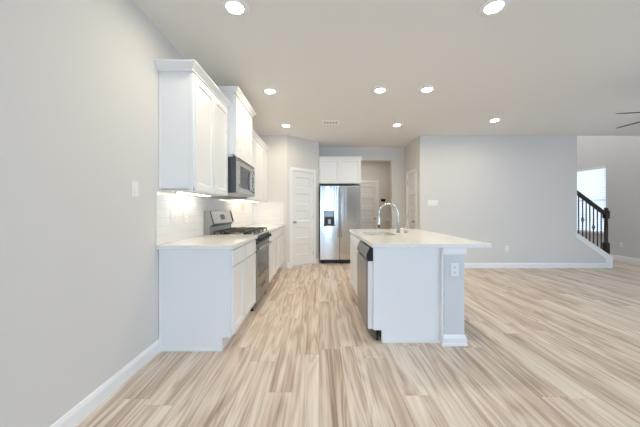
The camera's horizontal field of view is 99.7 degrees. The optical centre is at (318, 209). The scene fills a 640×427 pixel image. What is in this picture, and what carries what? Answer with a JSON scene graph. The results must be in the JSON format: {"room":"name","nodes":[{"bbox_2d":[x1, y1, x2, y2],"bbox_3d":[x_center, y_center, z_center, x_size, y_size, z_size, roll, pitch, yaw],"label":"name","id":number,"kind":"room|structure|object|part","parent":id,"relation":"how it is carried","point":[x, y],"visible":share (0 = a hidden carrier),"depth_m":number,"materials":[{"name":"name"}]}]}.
{"room":"kitchen","nodes":[
{"label":"kitchen","id":0,"kind":"room"},
{"bbox_2d":[0,0,252,426],"bbox_3d":[-1.436,-0.170,1.725,0.120,2.760,10.090,0,0,0],"label":"wall","id":1,"kind":"structure","parent":0,"point":[79,79],"depth_m":1.51,"materials":[{"name":"white paint"}]},
{"bbox_2d":[50,339,159,426],"bbox_3d":[-1.369,1.158,-0.442,0.015,0.104,5.516,0,0,0],"label":"baseboard","id":2,"kind":"structure","parent":1,"relation":"attached to","point":[72,418],"depth_m":1.72,"materials":[{"name":"white paint"}]},
{"bbox_2d":[131,181,137,196],"bbox_3d":[-1.371,-0.157,2.015,0.010,0.116,0.072,0,0,0],"label":"light switch","id":3,"kind":"object","parent":1,"relation":"attached to","point":[134,184],"visible":1,"depth_m":2.00,"materials":[{"name":"white plastic"}]},
{"bbox_2d":[170,210,176,221],"bbox_3d":[-1.362,0.055,2.530,0.010,0.116,0.118,0,0,0],"label":"light switch","id":4,"kind":"object","parent":1,"relation":"attached to","point":[173,213],"visible":1,"depth_m":2.53,"materials":[{"name":"white plastic"}]},
{"bbox_2d":[184,211,187,222],"bbox_3d":[-1.363,0.070,2.770,0.008,0.116,0.072,0,0,0],"label":"electrical outlet","id":5,"kind":"object","parent":1,"relation":"attached to","point":[185,212],"visible":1,"depth_m":2.75,"materials":[{"name":"white plastic"}]},
{"bbox_2d":[154,59,230,196],"bbox_3d":[-1.202,-0.700,2.710,0.344,1.100,0.936,0,0,0],"label":"upper cabinet","id":6,"kind":"object","parent":1,"relation":"attached to","point":[193,112],"depth_m":2.32,"materials":[{"name":"white paint"}]},
{"bbox_3d":[-1.227,-0.668,2.316,0.294,1.012,0.005,0,0,0],"label":"trim","id":7,"kind":"part","parent":6,"relation":"part of","materials":[{"name":"white paint"}]},
{"bbox_3d":[-1.202,-1.219,2.710,0.344,0.062,0.936,0,0,0],"label":"crown molding","id":8,"kind":"part","parent":6,"relation":"part of","materials":[{"name":"white paint"}]},
{"bbox_3d":[-1.241,-0.162,2.710,0.060,0.024,0.640,0,0,0],"label":"light strip","id":9,"kind":"part","parent":6,"relation":"part of","materials":[{"name":"white plastic"}]},
{"bbox_3d":[-1.071,-0.667,2.534,0.019,0.994,0.401,0,0,0],"label":"door","id":10,"kind":"part","parent":6,"relation":"part of","materials":[{"name":"white paint"}]},
{"bbox_3d":[-1.071,-0.667,2.946,0.019,0.994,0.401,0,0,0],"label":"door","id":11,"kind":"part","parent":6,"relation":"part of","materials":[{"name":"white paint"}]},
{"bbox_2d":[156,191,283,244],"bbox_3d":[-1.053,0.068,3.937,0.646,0.455,3.326,0,0,0],"label":"backsplash","id":12,"kind":"structure","parent":1,"relation":"attached to","point":[244,213],"depth_m":3.04,"materials":[{"name":"white tile"}]},
{"bbox_2d":[217,86,255,165],"bbox_3d":[-1.156,-1.034,3.583,0.436,0.804,0.909,0,0,0],"label":"upper cabinet","id":13,"kind":"object","parent":1,"relation":"attached to","point":[239,119],"visible":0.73,"depth_m":3.33,"materials":[{"name":"white paint"}]},
{"bbox_3d":[-1.156,-1.405,3.583,0.436,0.062,0.909,0,0,0],"label":"crown molding","id":14,"kind":"part","parent":13,"relation":"part of","materials":[{"name":"white paint"}]},
{"bbox_2d":[225,157,254,196],"bbox_3d":[-1.137,-0.411,3.590,0.474,0.433,0.790,0,0,0],"label":"microwave","id":15,"kind":"object","parent":13,"relation":"attached to","point":[241,175],"visible":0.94,"depth_m":3.32,"materials":[{"name":"grey paint"}]},
{"bbox_3d":[-0.966,-0.395,3.498,0.035,0.376,0.604,0,0,0],"label":"door","id":16,"kind":"part","parent":15,"relation":"part of","materials":[{"name":"silver metal"}]},
{"bbox_3d":[-0.966,-0.395,3.893,0.035,0.376,0.181,0,0,0],"label":"control panel","id":17,"kind":"part","parent":15,"relation":"part of","materials":[{"name":"silver metal"}]},
{"bbox_3d":[-0.991,-0.995,3.387,0.019,0.710,0.382,0,0,0],"label":"door","id":18,"kind":"part","parent":13,"relation":"part of","materials":[{"name":"white paint"}]},
{"bbox_3d":[-0.991,-0.995,3.779,0.019,0.710,0.382,0,0,0],"label":"door","id":19,"kind":"part","parent":13,"relation":"part of","materials":[{"name":"white paint"}]},
{"bbox_2d":[226,128,269,201],"bbox_3d":[-1.196,-0.706,4.793,0.356,1.088,1.607,0,0,0],"label":"upper cabinet","id":20,"kind":"object","parent":1,"relation":"attached to","point":[259,155],"visible":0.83,"depth_m":4.87,"materials":[{"name":"white paint"}]},
{"bbox_3d":[-1.071,-0.667,4.270,0.019,0.994,0.520,0,0,0],"label":"door","id":21,"kind":"part","parent":20,"relation":"part of","materials":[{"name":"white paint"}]},
{"bbox_3d":[-1.071,-0.667,4.795,0.019,0.994,0.510,0,0,0],"label":"door","id":22,"kind":"part","parent":20,"relation":"part of","materials":[{"name":"white paint"}]},
{"bbox_3d":[-1.044,-1.219,4.793,0.052,0.062,1.607,0,0,0],"label":"crown molding","id":23,"kind":"part","parent":20,"relation":"part of","materials":[{"name":"white paint"}]},
{"bbox_3d":[-1.071,-0.667,5.317,0.019,0.994,0.515,0,0,0],"label":"door","id":24,"kind":"part","parent":20,"relation":"part of","materials":[{"name":"white paint"}]},
{"bbox_2d":[253,135,286,267],"bbox_3d":[-1.018,-0.170,5.660,0.716,2.760,0.120,0,0,0],"label":"wall","id":25,"kind":"structure","parent":0,"point":[277,144],"depth_m":5.60,"materials":[{"name":"white paint"}]},
{"bbox_2d":[287,135,318,262],"bbox_3d":[-0.370,-0.170,5.935,0.879,2.760,0.120,0,0,-41],"label":"wall","id":26,"kind":"structure","parent":0,"point":[301,153],"depth_m":5.87,"materials":[{"name":"white paint"}]},
{"bbox_2d":[292,170,312,265],"bbox_3d":[-0.340,0.172,5.871,0.589,2.017,0.109,0,0,-41],"label":"door","id":27,"kind":"structure","parent":26,"relation":"in","point":[302,182],"depth_m":5.88,"materials":[{"name":"white paint"}]},
{"bbox_2d":[290,167,315,267],"bbox_3d":[-0.380,0.154,5.915,0.716,2.112,0.136,0,0,-41],"label":"trim","id":28,"kind":"structure","parent":26,"relation":"attached to","point":[291,168],"depth_m":6.07,"materials":[{"name":"white paint"}]},
{"bbox_2d":[75,259,639,426],"bbox_3d":[2.947,1.260,2.540,8.886,0.100,11.720,0,0,0],"label":"floor","id":29,"kind":"structure","parent":0,"point":[547,347],"depth_m":2.11,"materials":[{"name":"brown wood"}]},
{"bbox_2d":[159,245,244,351],"bbox_3d":[-1.058,0.772,2.514,0.629,0.876,0.416,0,0,0],"label":"base cabinet","id":30,"kind":"object","parent":29,"relation":"on","point":[202,292],"visible":0.83,"depth_m":2.32,"materials":[{"name":"white paint"}]},
{"bbox_3d":[-0.752,0.420,2.522,0.019,0.136,0.355,0,0,0],"label":"drawer","id":31,"kind":"part","parent":30,"relation":"part of","materials":[{"name":"white paint"}]},
{"bbox_3d":[-0.752,0.793,2.522,0.019,0.583,0.355,0,0,0],"label":"door","id":32,"kind":"part","parent":30,"relation":"part of","materials":[{"name":"white paint"}]},
{"bbox_2d":[204,211,271,310],"bbox_3d":[-1.025,0.609,3.590,0.679,1.203,0.787,0,0,0],"label":"gas range","id":33,"kind":"object","parent":29,"relation":"on","point":[215,222],"visible":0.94,"depth_m":3.44,"materials":[{"name":"grey paint"}]},
{"bbox_2d":[210,230,268,235],"bbox_3d":[-1.041,0.303,3.590,0.610,0.023,0.786,0,0,0],"label":"cooktop","id":34,"kind":"object","parent":33,"relation":"in","point":[261,232],"depth_m":3.35,"materials":[{"name":"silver metal"}]},
{"bbox_3d":[-0.753,1.028,3.590,0.030,0.193,0.786,0,0,0],"label":"storage drawer","id":35,"kind":"part","parent":33,"relation":"part of","materials":[{"name":"silver metal"}]},
{"bbox_3d":[-0.752,0.671,3.590,0.032,0.507,0.786,0,0,0],"label":"oven door","id":36,"kind":"part","parent":33,"relation":"part of","materials":[{"name":"silver metal"}]},
{"bbox_3d":[-0.748,0.363,3.590,0.044,0.093,0.786,0,0,0],"label":"control panel","id":37,"kind":"part","parent":33,"relation":"part of","materials":[{"name":"black plastic"}]},
{"bbox_3d":[-0.713,0.463,3.590,0.050,0.024,0.706,0,0,0],"label":"handle","id":38,"kind":"part","parent":33,"relation":"part of","materials":[{"name":"silver metal"}]},
{"bbox_2d":[243,240,255,316],"bbox_3d":[-1.058,0.772,2.958,0.629,0.876,0.468,0,0,0],"label":"base cabinet","id":39,"kind":"object","parent":29,"relation":"on","point":[250,247],"visible":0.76,"depth_m":2.93,"materials":[{"name":"white paint"}]},
{"bbox_2d":[156,235,257,249],"bbox_3d":[-1.050,0.315,2.736,0.648,0.038,0.915,0,0,0],"label":"countertop","id":40,"kind":"structure","parent":39,"relation":"on","point":[203,242],"depth_m":2.46,"materials":[{"name":"white stone"}]},
{"bbox_3d":[-0.752,0.420,2.964,0.019,0.136,0.438,0,0,0],"label":"drawer","id":41,"kind":"part","parent":39,"relation":"part of","materials":[{"name":"white paint"}]},
{"bbox_2d":[269,229,278,281],"bbox_3d":[-1.058,0.772,4.519,0.629,0.876,1.062,0,0,0],"label":"base cabinet","id":42,"kind":"object","parent":29,"relation":"on","point":[274,245],"visible":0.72,"depth_m":4.45,"materials":[{"name":"white paint"}]},
{"bbox_2d":[243,224,283,232],"bbox_3d":[-1.050,0.315,4.793,0.648,0.038,1.611,0,0,0],"label":"countertop","id":43,"kind":"structure","parent":42,"relation":"on","point":[271,227],"depth_m":4.84,"materials":[{"name":"white stone"}]},
{"bbox_3d":[-0.752,0.420,4.260,0.019,0.136,0.510,0,0,0],"label":"drawer","id":44,"kind":"part","parent":42,"relation":"part of","materials":[{"name":"white paint"}]},
{"bbox_3d":[-0.752,0.793,4.260,0.019,0.583,0.510,0,0,0],"label":"door","id":45,"kind":"part","parent":42,"relation":"part of","materials":[{"name":"white paint"}]},
{"bbox_3d":[-0.752,0.793,4.780,0.019,0.583,0.510,0,0,0],"label":"door","id":46,"kind":"part","parent":42,"relation":"part of","materials":[{"name":"white paint"}]},
{"bbox_3d":[-0.752,0.420,4.780,0.019,0.136,0.510,0,0,0],"label":"drawer","id":47,"kind":"part","parent":42,"relation":"part of","materials":[{"name":"white paint"}]},
{"bbox_2d":[279,227,282,267],"bbox_3d":[-1.058,0.772,5.324,0.629,0.876,0.544,0,0,0],"label":"base cabinet","id":48,"kind":"object","parent":29,"relation":"on","point":[281,228],"visible":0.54,"depth_m":5.29,"materials":[{"name":"white paint"}]},
{"bbox_3d":[-0.752,0.420,5.323,0.019,0.136,0.514,0,0,0],"label":"drawer","id":49,"kind":"part","parent":48,"relation":"part of","materials":[{"name":"white paint"}]},
{"bbox_2d":[320,185,360,262],"bbox_3d":[0.481,0.326,6.319,0.918,1.768,0.652,0,0,0],"label":"refrigerator","id":50,"kind":"object","parent":29,"relation":"on","point":[340,205],"visible":0.93,"depth_m":6.06,"materials":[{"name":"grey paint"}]},
{"bbox_3d":[0.240,0.286,6.090,0.437,1.663,0.060,0,0,0],"label":"freezer door","id":51,"kind":"part","parent":50,"relation":"part of","materials":[{"name":"silver metal"}]},
{"bbox_3d":[0.427,0.135,6.032,0.025,0.964,0.080,0,0,0],"label":"handle","id":52,"kind":"part","parent":50,"relation":"part of","materials":[{"name":"silver metal"}]},
{"bbox_3d":[0.497,0.135,6.032,0.025,0.964,0.080,0,0,0],"label":"handle","id":53,"kind":"part","parent":50,"relation":"part of","materials":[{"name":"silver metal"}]},
{"bbox_3d":[0.703,0.286,6.090,0.475,1.663,0.060,0,0,0],"label":"door","id":54,"kind":"part","parent":50,"relation":"part of","materials":[{"name":"silver metal"}]},
{"bbox_2d":[357,240,380,340],"bbox_3d":[0.738,0.775,2.788,0.600,0.870,0.596,0,0,0],"label":"dishwasher","id":55,"kind":"object","parent":29,"relation":"on","point":[365,254],"visible":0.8,"depth_m":2.54,"materials":[{"name":"grey paint"}]},
{"bbox_3d":[0.445,0.786,2.788,0.014,0.623,0.596,0,0,0],"label":"door","id":56,"kind":"part","parent":55,"relation":"part of","materials":[{"name":"silver metal"}]},
{"bbox_3d":[0.472,0.410,2.788,0.068,0.124,0.596,0,0,0],"label":"control panel","id":57,"kind":"part","parent":55,"relation":"part of","materials":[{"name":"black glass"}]},
{"bbox_2d":[350,233,467,345],"bbox_3d":[0.902,0.772,3.274,0.846,0.876,1.752,0,0,0],"label":"kitchen island","id":58,"kind":"object","parent":29,"relation":"on","point":[417,299],"visible":0.69,"depth_m":2.47,"materials":[{"name":"white paint"}]},
{"bbox_3d":[0.488,0.793,4.045,0.019,0.583,0.166,0,0,0],"label":"door","id":59,"kind":"part","parent":58,"relation":"part of","materials":[{"name":"white paint"}]},
{"bbox_3d":[0.488,0.793,3.748,0.019,0.583,0.412,0,0,0],"label":"door","id":60,"kind":"part","parent":58,"relation":"part of","materials":[{"name":"white paint"}]},
{"bbox_3d":[0.488,0.420,3.536,0.019,0.136,0.836,0,0,0],"label":"drawer","id":61,"kind":"part","parent":58,"relation":"part of","materials":[{"name":"white paint"}]},
{"bbox_3d":[0.488,0.793,3.326,0.019,0.583,0.416,0,0,0],"label":"door","id":62,"kind":"part","parent":58,"relation":"part of","materials":[{"name":"white paint"}]},
{"bbox_3d":[0.808,0.772,2.446,0.623,0.875,0.040,0,0,0],"label":"trim","id":63,"kind":"part","parent":58,"relation":"part of","materials":[{"name":"white paint"}]},
{"bbox_3d":[0.808,0.772,2.476,0.621,0.876,0.020,0,0,0],"label":"panel","id":64,"kind":"part","parent":58,"relation":"part of","materials":[{"name":"white paint"}]},
{"bbox_2d":[349,229,491,247],"bbox_3d":[0.994,0.315,3.286,1.049,0.038,1.828,0,0,0],"label":"island countertop","id":65,"kind":"structure","parent":58,"relation":"on","point":[375,238],"depth_m":2.71,"materials":[{"name":"white stone"}]},
{"bbox_2d":[377,203,400,232],"bbox_3d":[0.899,0.103,3.442,0.290,0.385,0.130,0,0,0],"label":"faucet","id":66,"kind":"object","parent":65,"relation":"on","point":[383,205],"visible":1,"depth_m":3.47,"materials":[{"name":"silver metal"}]},
{"bbox_3d":[0.895,0.060,3.480,0.268,0.299,0.025,0,0,0],"label":"spout","id":67,"kind":"part","parent":66,"relation":"part of","materials":[{"name":"silver metal"}]},
{"bbox_3d":[1.212,1.163,3.274,0.226,0.094,1.752,0,0,0],"label":"baseboard","id":68,"kind":"part","parent":58,"relation":"part of","materials":[{"name":"white paint"}]},
{"bbox_3d":[1.212,0.368,3.278,0.209,0.064,1.744,0,0,0],"label":"cap molding","id":69,"kind":"part","parent":58,"relation":"part of","materials":[{"name":"white paint"}]},
{"bbox_2d":[451,263,458,275],"bbox_3d":[1.215,0.535,2.416,0.072,0.116,0.008,0,0,0],"label":"electrical outlet","id":70,"kind":"object","parent":58,"relation":"attached to","point":[454,266],"visible":1,"depth_m":2.41,"materials":[{"name":"white plastic"}]},
{"bbox_2d":[319,147,404,258],"bbox_3d":[1.055,-0.170,6.710,2.350,2.760,0.120,0,0,0],"label":"wall","id":71,"kind":"structure","parent":0,"point":[396,155],"depth_m":6.65,"materials":[{"name":"white paint"}]},
{"bbox_2d":[319,156,362,184],"bbox_3d":[0.502,-0.913,6.405,0.996,0.617,0.479,0,0,0],"label":"upper cabinet","id":72,"kind":"object","parent":71,"relation":"attached to","point":[333,170],"visible":0.97,"depth_m":6.19,"materials":[{"name":"white paint"}]},
{"bbox_3d":[0.246,-0.890,6.191,0.461,0.556,0.019,0,0,0],"label":"door","id":73,"kind":"part","parent":72,"relation":"part of","materials":[{"name":"white paint"}]},
{"bbox_3d":[0.502,-1.204,6.383,0.996,0.036,0.434,0,0,0],"label":"crown molding","id":74,"kind":"part","parent":72,"relation":"part of","materials":[{"name":"white paint"}]},
{"bbox_3d":[0.721,-0.890,6.191,0.471,0.556,0.019,0,0,0],"label":"door","id":75,"kind":"part","parent":72,"relation":"part of","materials":[{"name":"white paint"}]},
{"bbox_2d":[361,161,390,228],"bbox_3d":[1.600,-0.170,8.340,2.600,2.760,0.120,0,0,0],"label":"wall","id":76,"kind":"structure","parent":0,"point":[380,171],"depth_m":8.28,"materials":[{"name":"white paint"}]},
{"bbox_2d":[360,183,376,228],"bbox_3d":[1.396,0.172,8.273,0.752,2.017,0.109,0,0,0],"label":"door","id":77,"kind":"structure","parent":76,"relation":"in","point":[368,190],"depth_m":8.29,"materials":[{"name":"white paint"}]},
{"bbox_2d":[361,181,378,228],"bbox_3d":[1.397,0.154,8.332,0.879,2.112,0.136,0,0,0],"label":"trim","id":78,"kind":"structure","parent":76,"relation":"attached to","point":[377,182],"depth_m":8.27,"materials":[{"name":"white paint"}]},
{"bbox_2d":[133,0,639,146],"bbox_3d":[2.947,-1.650,2.540,8.886,0.200,11.720,0,0,0],"label":"ceiling","id":79,"kind":"structure","parent":0,"point":[541,67],"depth_m":2.80,"materials":[{"name":"white paint"}]},
{"bbox_2d":[220,0,248,16],"bbox_3d":[-0.641,-1.545,2.060,0.212,0.010,0.212,0,0,0],"label":"recessed light","id":80,"kind":"object","parent":79,"relation":"in","point":[237,8],"visible":1,"depth_m":2.06,"materials":[{"name":"white paint"}]},
{"bbox_2d":[262,87,277,94],"bbox_3d":[-0.638,-1.545,3.516,0.212,0.010,0.212,0,0,0],"label":"recessed light","id":81,"kind":"object","parent":79,"relation":"in","point":[268,90],"visible":1,"depth_m":3.50,"materials":[{"name":"white paint"}]},
{"bbox_2d":[280,124,291,126],"bbox_3d":[-0.605,-1.545,4.950,0.212,0.010,0.212,0,0,0],"label":"recessed light","id":82,"kind":"object","parent":79,"relation":"in","point":[282,125],"visible":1,"depth_m":4.94,"materials":[{"name":"white paint"}]},
{"bbox_2d":[321,120,339,124],"bbox_3d":[0.205,-1.546,4.780,0.320,0.008,0.240,0,0,0],"label":"ceiling vent","id":83,"kind":"object","parent":79,"relation":"in","point":[324,122],"visible":1,"depth_m":4.76,"materials":[{"name":"white metal"}]},
{"bbox_2d":[372,86,387,93],"bbox_3d":[0.788,-1.545,3.490,0.212,0.010,0.212,0,0,0],"label":"recessed light","id":84,"kind":"object","parent":79,"relation":"in","point":[381,89],"visible":1,"depth_m":3.48,"materials":[{"name":"white paint"}]},
{"bbox_2d":[391,123,402,126],"bbox_3d":[1.420,-1.545,4.920,0.212,0.010,0.212,0,0,0],"label":"recessed light","id":85,"kind":"object","parent":79,"relation":"in","point":[395,124],"visible":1,"depth_m":4.91,"materials":[{"name":"white paint"}]},
{"bbox_2d":[418,86,435,92],"bbox_3d":[1.390,-1.545,3.470,0.212,0.010,0.212,0,0,0],"label":"recessed light","id":86,"kind":"object","parent":79,"relation":"in","point":[426,89],"visible":1,"depth_m":3.46,"materials":[{"name":"white paint"}]},
{"bbox_2d":[478,0,510,16],"bbox_3d":[1.333,-1.545,2.056,0.212,0.010,0.212,0,0,0],"label":"recessed light","id":87,"kind":"object","parent":79,"relation":"in","point":[490,7],"visible":1,"depth_m":2.06,"materials":[{"name":"white paint"}]},
{"bbox_2d":[488,118,501,121],"bbox_3d":[3.030,-1.545,4.655,0.212,0.010,0.212,0,0,0],"label":"recessed light","id":88,"kind":"object","parent":79,"relation":"in","point":[494,119],"visible":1,"depth_m":4.65,"materials":[{"name":"white paint"}]},
{"bbox_2d":[615,112,639,128],"bbox_3d":[4.182,-1.320,3.087,1.302,0.460,1.284,0,0,0],"label":"ceiling fan","id":89,"kind":"object","parent":79,"relation":"hanging from","point":[628,112],"visible":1,"depth_m":3.48,"materials":[{"name":"grey"}]},
{"bbox_3d":[4.156,-1.139,3.473,0.130,0.052,0.510,0,0,-6],"label":"blade","id":90,"kind":"part","parent":89,"relation":"part of","materials":[{"name":"grey"}]},
{"bbox_2d":[385,221,390,228],"bbox_3d":[2.465,0.767,8.220,0.870,0.885,0.120,0,0,0],"label":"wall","id":91,"kind":"structure","parent":0,"point":[387,223],"depth_m":8.16,"materials":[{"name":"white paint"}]},
{"bbox_2d":[405,136,425,230],"bbox_3d":[2.170,-0.170,6.145,0.120,2.760,1.010,0,0,0],"label":"wall","id":92,"kind":"structure","parent":0,"point":[415,152],"depth_m":5.67,"materials":[{"name":"white paint"}]},
{"bbox_2d":[407,172,414,228],"bbox_3d":[2.103,0.172,6.181,0.109,2.017,0.557,0,0,0],"label":"door","id":93,"kind":"structure","parent":92,"relation":"in","point":[411,177],"depth_m":6.24,"materials":[{"name":"white paint"}]},
{"bbox_2d":[406,168,416,228],"bbox_3d":[2.162,0.154,6.180,0.136,2.112,0.684,0,0,0],"label":"trim","id":94,"kind":"structure","parent":92,"relation":"attached to","point":[413,170],"depth_m":5.98,"materials":[{"name":"white paint"}]},
{"bbox_2d":[426,136,605,262],"bbox_3d":[4.165,-0.170,5.700,3.870,2.760,0.120,0,0,0],"label":"wall","id":95,"kind":"structure","parent":0,"point":[519,193],"depth_m":5.64,"materials":[{"name":"white paint"}]},
{"bbox_2d":[428,200,437,205],"bbox_3d":[2.377,-0.146,5.635,0.188,0.104,0.010,0,0,0],"label":"light switch","id":96,"kind":"object","parent":95,"relation":"attached to","point":[430,202],"visible":1,"depth_m":5.63,"materials":[{"name":"white plastic"}]},
{"bbox_2d":[464,263,605,267],"bbox_3d":[4.048,1.158,5.730,3.905,0.104,0.210,0,0,0],"label":"baseboard","id":97,"kind":"structure","parent":95,"relation":"attached to","point":[466,265],"depth_m":5.62,"materials":[{"name":"white paint"}]},
{"bbox_2d":[575,232,613,267],"bbox_3d":[5.737,0.837,5.697,0.774,0.747,0.170,0,0,0],"label":"trim","id":98,"kind":"structure","parent":95,"relation":"attached to","point":[609,259],"depth_m":5.62,"materials":[{"name":"white paint"}]},
{"bbox_2d":[577,190,609,253],"bbox_3d":[5.689,0.216,5.700,0.837,1.507,0.094,0,0,0],"label":"stair railing","id":99,"kind":"object","parent":98,"relation":"on","point":[604,214],"visible":0.76,"depth_m":5.69,"materials":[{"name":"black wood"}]},
{"bbox_3d":[5.650,-0.213,5.700,0.760,0.650,0.060,0,0,0],"label":"handrail","id":100,"kind":"part","parent":99,"relation":"part of","materials":[{"name":"black wood"}]},
{"bbox_3d":[6.060,0.457,5.700,0.094,1.025,0.094,0,0,0],"label":"newel post","id":101,"kind":"part","parent":99,"relation":"part of","materials":[{"name":"black wood"}]},
{"bbox_2d":[577,136,639,258],"bbox_3d":[7.330,-1.490,2.540,0.120,5.400,11.720,0,0,0],"label":"wall","id":102,"kind":"structure","parent":0,"point":[620,155],"depth_m":6.53,"materials":[{"name":"white paint"}]},
{"bbox_2d":[610,254,639,262],"bbox_3d":[7.263,1.158,2.540,0.015,0.104,11.480,0,0,0],"label":"baseboard","id":103,"kind":"structure","parent":102,"relation":"attached to","point":[623,258],"depth_m":6.37,"materials":[{"name":"white paint"}]},
{"bbox_3d":[7.335,-0.265,7.370,0.050,1.710,1.060,0,0,0],"label":"window","id":104,"kind":"structure","parent":0,"visible":0},
{"bbox_2d":[577,166,605,232],"bbox_3d":[7.282,-0.265,7.370,0.047,1.706,1.040,0,0,0],"label":"window blind","id":105,"kind":"object","parent":104,"relation":"attached to","point":[602,167],"visible":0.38,"depth_m":7.19,"materials":[{"name":"white paint"}]}
]}

